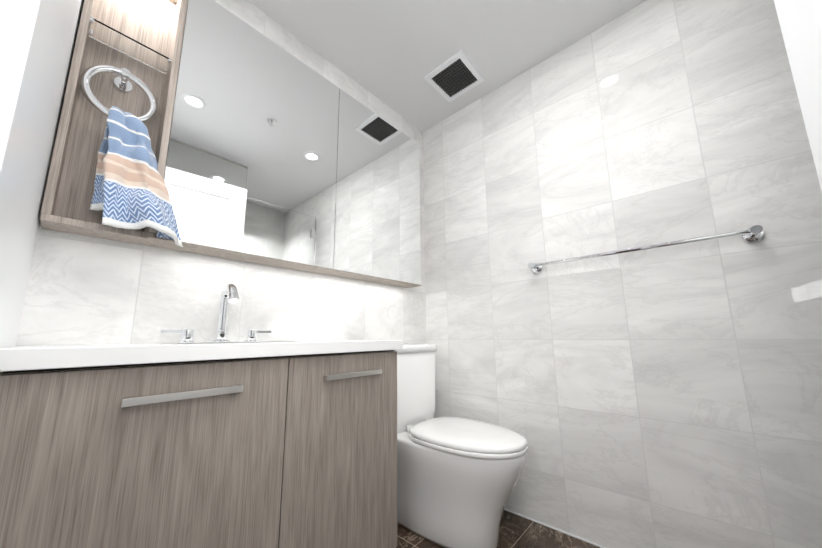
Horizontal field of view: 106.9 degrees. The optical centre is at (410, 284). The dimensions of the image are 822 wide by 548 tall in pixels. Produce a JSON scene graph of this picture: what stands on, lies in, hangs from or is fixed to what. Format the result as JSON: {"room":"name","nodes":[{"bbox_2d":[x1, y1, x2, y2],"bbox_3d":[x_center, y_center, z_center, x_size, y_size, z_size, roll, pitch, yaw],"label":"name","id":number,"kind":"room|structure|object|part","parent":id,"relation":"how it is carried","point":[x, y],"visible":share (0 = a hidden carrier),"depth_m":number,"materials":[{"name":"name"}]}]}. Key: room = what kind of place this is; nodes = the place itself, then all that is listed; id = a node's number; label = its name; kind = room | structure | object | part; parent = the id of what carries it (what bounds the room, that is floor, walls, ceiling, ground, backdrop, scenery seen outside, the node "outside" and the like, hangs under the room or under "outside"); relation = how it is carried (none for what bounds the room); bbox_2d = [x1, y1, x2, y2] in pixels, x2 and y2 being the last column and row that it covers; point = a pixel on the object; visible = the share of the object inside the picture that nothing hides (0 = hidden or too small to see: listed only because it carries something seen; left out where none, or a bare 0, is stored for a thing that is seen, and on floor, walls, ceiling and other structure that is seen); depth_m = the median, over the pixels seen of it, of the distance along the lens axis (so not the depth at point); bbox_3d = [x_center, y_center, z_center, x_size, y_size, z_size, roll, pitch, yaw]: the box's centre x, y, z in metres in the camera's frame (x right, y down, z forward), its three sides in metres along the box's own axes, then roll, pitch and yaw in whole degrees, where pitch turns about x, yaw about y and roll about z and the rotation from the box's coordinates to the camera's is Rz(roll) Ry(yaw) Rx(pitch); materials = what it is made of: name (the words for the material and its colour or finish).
{"room":"bathroom","nodes":[
{"label":"bathroom","id":0,"kind":"room"},
{"bbox_2d":[0,0,83,373],"bbox_3d":[-0.165,-0.312,-0.012,2.400,2.330,0.130,-9,-13,41],"label":"wall","id":1,"kind":"structure","parent":0,"point":[26,169],"depth_m":0.60,"materials":[{"name":"white paint"}]},
{"bbox_2d":[0,0,42,185],"bbox_3d":[-0.220,-0.206,0.015,1.081,2.133,0.157,-9,-13,41],"label":"door frame","id":2,"kind":"structure","parent":1,"relation":"attached to","point":[19,20],"depth_m":0.40,"materials":[{"name":"white paint"}]},
{"bbox_2d":[16,0,426,345],"bbox_3d":[-0.503,-0.061,1.454,0.100,2.330,1.879,-9,-13,41],"label":"wall","id":3,"kind":"structure","parent":0,"point":[82,290],"depth_m":1.10,"materials":[{"name":"tile"}]},
{"bbox_2d":[40,0,420,287],"bbox_3d":[-0.442,-0.530,1.371,0.207,0.956,1.462,-9,-13,41],"label":"upper cabinet","id":4,"kind":"object","parent":3,"relation":"attached to","point":[209,128],"visible":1,"depth_m":1.10,"materials":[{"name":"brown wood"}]},
{"bbox_2d":[88,16,171,74],"bbox_3d":[-0.896,-0.760,0.979,0.080,0.014,0.190,-9,-13,41],"label":"shelf","id":5,"kind":"object","parent":4,"relation":"attached to","point":[100,35],"depth_m":0.97,"materials":[{"name":"clear glass"}]},
{"bbox_2d":[89,106,183,247],"bbox_3d":[-0.789,-0.320,0.908,0.157,0.394,0.212,-9,-13,41],"label":"towel","id":6,"kind":"object","parent":4,"relation":"hanging from","point":[134,188],"depth_m":0.89,"materials":[{"name":"fabric"}]},
{"bbox_3d":[-0.364,-0.529,1.453,0.017,0.929,1.234,-9,-13,41],"label":"door","id":7,"kind":"part","parent":4,"relation":"part of","materials":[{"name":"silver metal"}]},
{"bbox_2d":[248,0,646,131],"bbox_3d":[0.411,-1.408,0.830,2.600,0.100,1.879,-9,-13,41],"label":"ceiling","id":8,"kind":"structure","parent":0,"point":[392,54],"depth_m":1.51,"materials":[{"name":"white paint"}]},
{"bbox_2d":[424,50,484,102],"bbox_3d":[0.252,-1.192,1.762,0.250,0.012,0.252,-9,-13,41],"label":"ceiling vent","id":9,"kind":"object","parent":8,"relation":"in","point":[454,76],"visible":1,"depth_m":1.75,"materials":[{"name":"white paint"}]},
{"bbox_2d":[396,510,599,547],"bbox_3d":[-0.288,0.837,-0.508,3.400,0.100,4.249,-9,-13,41],"label":"floor","id":10,"kind":"structure","parent":0,"point":[516,531],"depth_m":1.31,"materials":[{"name":"tile"}]},
{"bbox_2d":[0,283,402,547],"bbox_3d":[-0.512,0.503,0.950,0.414,1.044,0.998,-9,-13,41],"label":"bathroom vanity","id":11,"kind":"object","parent":10,"relation":"on","point":[220,441],"visible":1,"depth_m":0.72,"materials":[{"name":"brown wood"}]},
{"bbox_2d":[159,283,271,342],"bbox_3d":[-0.634,0.095,1.052,0.134,0.204,0.340,-9,-13,41],"label":"faucet","id":12,"kind":"object","parent":11,"relation":"on","point":[229,294],"depth_m":1.06,"materials":[{"name":"silver metal"}]},
{"bbox_3d":[-0.353,0.281,0.877,0.029,0.016,0.704,-9,-13,41],"label":"handle","id":13,"kind":"part","parent":11,"relation":"part of","materials":[{"name":"silver metal"}]},
{"bbox_2d":[395,343,527,547],"bbox_3d":[0.170,0.694,1.430,0.742,0.816,0.374,-9,-13,41],"label":"toilet","id":14,"kind":"object","parent":10,"relation":"on","point":[458,478],"visible":0.75,"depth_m":1.26,"materials":[{"name":"white ceramic"}]},
{"bbox_2d":[423,0,821,547],"bbox_3d":[1.020,-0.106,1.278,2.600,2.330,0.100,-9,-13,41],"label":"wall","id":15,"kind":"structure","parent":0,"point":[667,397],"depth_m":1.25,"materials":[{"name":"tile"}]},
{"bbox_2d":[504,508,605,547],"bbox_3d":[0.997,1.034,1.047,2.399,0.006,0.003,-9,-13,41],"label":"baseboard","id":16,"kind":"structure","parent":15,"relation":"attached to","point":[595,544],"depth_m":1.35,"materials":[{"name":"white tile"}]},
{"bbox_2d":[528,225,763,272],"bbox_3d":[0.889,-0.133,1.276,0.793,0.052,0.084,-9,-13,41],"label":"towel rail","id":17,"kind":"object","parent":15,"relation":"attached to","point":[755,233],"visible":1,"depth_m":1.15,"materials":[{"name":"silver metal"}]},
{"bbox_2d":[774,0,821,302],"bbox_3d":[0.428,-0.151,0.126,0.180,2.025,0.924,-8,-12,37],"label":"door","id":18,"kind":"structure","parent":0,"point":[800,21],"depth_m":0.50,"materials":[{"name":"white paint"}]}
]}

